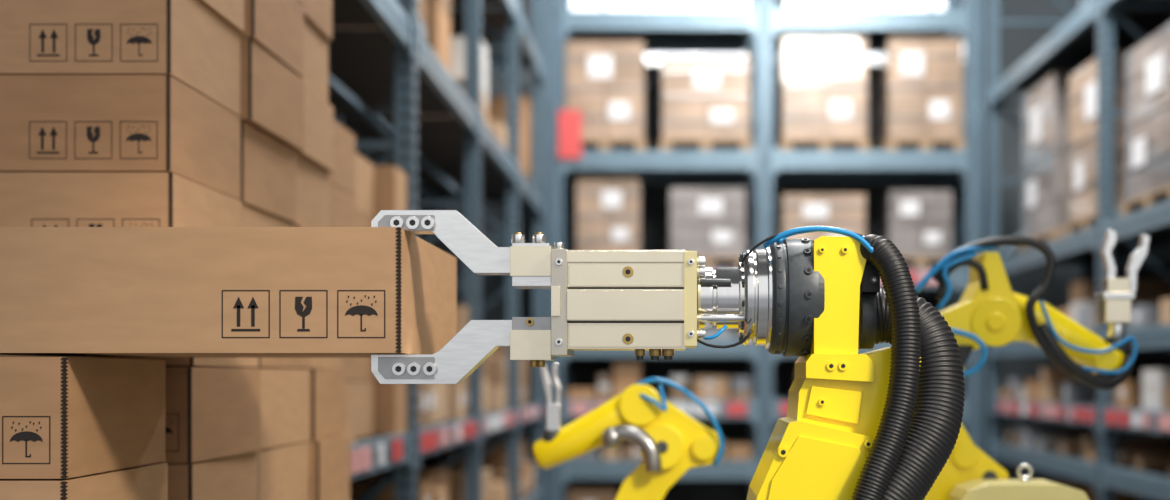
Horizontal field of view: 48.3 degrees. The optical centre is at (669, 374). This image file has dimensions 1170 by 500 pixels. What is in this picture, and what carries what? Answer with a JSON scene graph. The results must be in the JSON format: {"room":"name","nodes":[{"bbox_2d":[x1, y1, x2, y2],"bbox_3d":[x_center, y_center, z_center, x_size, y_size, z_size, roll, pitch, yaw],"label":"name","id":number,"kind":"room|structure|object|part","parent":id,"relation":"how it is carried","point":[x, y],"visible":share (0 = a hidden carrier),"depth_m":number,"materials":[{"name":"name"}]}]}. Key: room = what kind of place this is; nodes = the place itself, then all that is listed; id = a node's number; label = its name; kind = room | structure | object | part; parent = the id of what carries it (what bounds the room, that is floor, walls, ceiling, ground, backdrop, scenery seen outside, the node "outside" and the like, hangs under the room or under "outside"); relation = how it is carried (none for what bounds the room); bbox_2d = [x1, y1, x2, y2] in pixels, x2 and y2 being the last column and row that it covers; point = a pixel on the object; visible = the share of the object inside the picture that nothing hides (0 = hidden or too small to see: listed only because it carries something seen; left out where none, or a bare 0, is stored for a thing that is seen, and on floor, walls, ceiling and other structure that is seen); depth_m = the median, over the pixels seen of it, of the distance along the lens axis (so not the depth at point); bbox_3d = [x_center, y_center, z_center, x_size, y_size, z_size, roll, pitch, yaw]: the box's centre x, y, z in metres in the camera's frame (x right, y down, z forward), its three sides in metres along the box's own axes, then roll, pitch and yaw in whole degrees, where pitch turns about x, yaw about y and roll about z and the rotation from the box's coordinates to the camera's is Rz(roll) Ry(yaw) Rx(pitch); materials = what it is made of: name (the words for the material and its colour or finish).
{"room":"workspace","nodes":[
{"label":"workspace","id":0,"kind":"room"},
{"bbox_2d":[439,0,1079,499],"bbox_3d":[1.000,-2.350,16.900,12.000,9.500,0.200,0,0,0],"label":"wall","id":1,"kind":"structure","parent":0,"point":[1016,42],"depth_m":16.80,"materials":[{"name":"paint"}]},
{"bbox_2d":[571,0,747,64],"bbox_3d":[-0.250,-4.600,16.760,2.500,1.200,0.080,0,0,0],"label":"window","id":2,"kind":"structure","parent":1,"relation":"in","point":[650,59],"depth_m":16.72,"materials":[{"name":"glass"}]},
{"bbox_2d":[786,0,963,64],"bbox_3d":[2.750,-4.600,16.760,2.500,1.200,0.080,0,0,0],"label":"window","id":3,"kind":"structure","parent":1,"relation":"in","point":[790,4],"depth_m":16.72,"materials":[{"name":"glass"}]},
{"bbox_3d":[1.000,2.450,7.000,12.000,0.100,20.000,0,0,0],"label":"floor","id":4,"kind":"structure","parent":0,"visible":0},
{"bbox_2d":[0,357,167,499],"bbox_3d":[-1.637,1.182,2.864,0.859,2.437,0.540,0,0,0],"label":"cardboard boxes","id":5,"kind":"object","parent":4,"relation":"on","point":[72,428],"visible":1,"depth_m":2.68,"materials":[{"name":"brown cardboard"}]},
{"bbox_2d":[0,227,456,357],"bbox_3d":[-0.999,-0.170,2.944,0.921,0.253,0.691,0,0,0],"label":"cardboard box","id":6,"kind":"object","parent":5,"relation":"on","point":[91,292],"visible":0.99,"depth_m":2.60,"materials":[{"name":"brown cardboard"}]},
{"bbox_2d":[0,0,260,499],"bbox_3d":[-1.669,0.446,3.584,0.911,3.909,0.560,0,0,0],"label":"cardboard boxes","id":7,"kind":"object","parent":4,"relation":"on","point":[114,113],"visible":0.66,"depth_m":3.31,"materials":[{"name":"brown cardboard"}]},
{"bbox_2d":[226,0,309,499],"bbox_3d":[-1.669,0.446,4.170,0.936,3.909,0.550,0,0,0],"label":"cardboard boxes","id":8,"kind":"object","parent":4,"relation":"on","point":[272,41],"visible":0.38,"depth_m":4.14,"materials":[{"name":"brown cardboard"}]},
{"bbox_2d":[269,0,349,499],"bbox_3d":[-1.671,0.446,4.689,0.940,3.909,0.452,0,0,0],"label":"cardboard boxes","id":9,"kind":"object","parent":4,"relation":"on","point":[329,446],"visible":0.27,"depth_m":4.68,"materials":[{"name":"brown cardboard"}]},
{"bbox_2d":[327,0,543,499],"bbox_3d":[-1.910,-1.600,9.450,1.160,8.000,9.080,0,0,0],"label":"rack","id":10,"kind":"object","parent":4,"relation":"on","point":[447,162],"visible":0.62,"depth_m":9.19,"materials":[{"name":"blue metal"}]},
{"bbox_2d":[532,364,723,499],"bbox_3d":[-0.123,1.183,4.000,0.677,2.434,0.677,0,0,0],"label":"robotic arm","id":11,"kind":"object","parent":4,"relation":"on","point":[670,442],"visible":1,"depth_m":3.94},
{"bbox_2d":[371,210,964,499],"bbox_3d":[0.052,1.032,2.680,1.323,2.736,0.800,0,0,0],"label":"robotic arm","id":12,"kind":"object","parent":4,"relation":"on","point":[884,423],"visible":1,"depth_m":2.58},
{"bbox_3d":[-0.246,-0.142,2.676,0.082,0.252,0.198,0,0,0],"label":"gripper plate","id":13,"kind":"part","parent":12,"relation":"part of","materials":[{"name":"metal"}]},
{"bbox_2d":[546,0,982,499],"bbox_3d":[1.020,-1.700,14.555,4.760,8.200,1.170,0,0,0],"label":"rack","id":14,"kind":"object","parent":4,"relation":"on","point":[770,172],"visible":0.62,"depth_m":14.01,"materials":[{"name":"blue metal"}]},
{"bbox_2d":[564,40,646,149],"bbox_3d":[-0.708,-3.025,14.540,0.897,1.210,0.920,0,0,0],"label":"load","id":15,"kind":"object","parent":14,"relation":"in","point":[605,80],"visible":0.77,"depth_m":14.10,"materials":[{"name":"brown cardboard"}]},
{"bbox_2d":[575,179,642,249],"bbox_3d":[-0.670,-1.640,14.540,0.735,0.980,0.920,0,0,0],"label":"load","id":16,"kind":"object","parent":14,"relation":"in","point":[608,216],"visible":0.63,"depth_m":14.10,"materials":[{"name":"brown cardboard"}]},
{"bbox_2d":[660,57,751,149],"bbox_3d":[0.389,-2.935,14.540,0.994,1.030,0.920,0,0,0],"label":"load","id":17,"kind":"object","parent":14,"relation":"in","point":[705,101],"visible":0.83,"depth_m":14.10,"materials":[{"name":"brown cardboard"}]},
{"bbox_2d":[669,188,746,267],"bbox_3d":[0.411,-1.590,14.540,0.865,0.880,0.920,0,0,0],"label":"load","id":18,"kind":"object","parent":14,"relation":"in","point":[710,222],"visible":0.73,"depth_m":14.10,"materials":[{"name":"grey cardboard"}]},
{"bbox_2d":[775,194,865,242],"bbox_3d":[1.670,-1.555,14.540,0.940,0.810,0.920,0,0,0],"label":"load","id":19,"kind":"object","parent":14,"relation":"in","point":[844,211],"visible":0.41,"depth_m":14.10,"materials":[{"name":"brown cardboard"}]},
{"bbox_2d":[775,37,869,149],"bbox_3d":[1.681,-3.045,14.540,0.962,1.250,0.920,0,0,0],"label":"load","id":20,"kind":"object","parent":14,"relation":"in","point":[821,102],"visible":0.84,"depth_m":14.10,"materials":[{"name":"brown cardboard"}]},
{"bbox_2d":[875,191,952,267],"bbox_3d":[2.718,-1.575,14.540,0.724,0.850,0.920,0,0,0],"label":"load","id":21,"kind":"object","parent":14,"relation":"in","point":[918,223],"visible":0.66,"depth_m":14.10,"materials":[{"name":"grey cardboard"}]},
{"bbox_2d":[874,37,964,149],"bbox_3d":[2.772,-3.045,14.540,0.854,1.250,0.920,0,0,0],"label":"load","id":22,"kind":"object","parent":14,"relation":"in","point":[919,102],"visible":0.8,"depth_m":14.10,"materials":[{"name":"brown cardboard"}]},
{"bbox_2d":[914,229,1149,499],"bbox_3d":[1.015,0.977,4.000,0.737,2.847,0.737,0,0,-41],"label":"robotic arm","id":23,"kind":"object","parent":4,"relation":"on","point":[988,312],"visible":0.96,"depth_m":3.90},
{"bbox_3d":[1.015,1.256,4.000,0.738,2.288,0.738,0,0,0],"label":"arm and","id":24,"kind":"part","parent":23,"relation":"part of","materials":[{"name":"yellow paint"}]},
{"bbox_2d":[987,0,1169,499],"bbox_3d":[3.960,-1.700,9.450,1.160,8.200,9.080,0,0,0],"label":"rack","id":25,"kind":"object","parent":4,"relation":"on","point":[1099,28],"visible":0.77,"depth_m":11.21,"materials":[{"name":"blue metal"}]},
{"bbox_2d":[1020,72,1074,251],"bbox_3d":[3.950,-1.990,12.450,0.900,1.580,1.100,0,0,0],"label":"load","id":26,"kind":"object","parent":25,"relation":"in","point":[1045,124],"visible":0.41,"depth_m":12.15,"materials":[{"name":"grey cardboard"}]},
{"bbox_2d":[1066,50,1130,234],"bbox_3d":[3.950,-1.915,11.000,0.900,1.430,1.000,0,0,0],"label":"load","id":27,"kind":"object","parent":25,"relation":"in","point":[1082,104],"visible":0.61,"depth_m":10.93,"materials":[{"name":"brown cardboard"}]},
{"bbox_2d":[1121,23,1169,215],"bbox_3d":[3.950,-1.840,9.550,0.900,1.280,1.100,0,0,0],"label":"load","id":28,"kind":"object","parent":25,"relation":"in","point":[1146,83],"visible":0.95,"depth_m":9.56,"materials":[{"name":"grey cardboard"}]}
]}

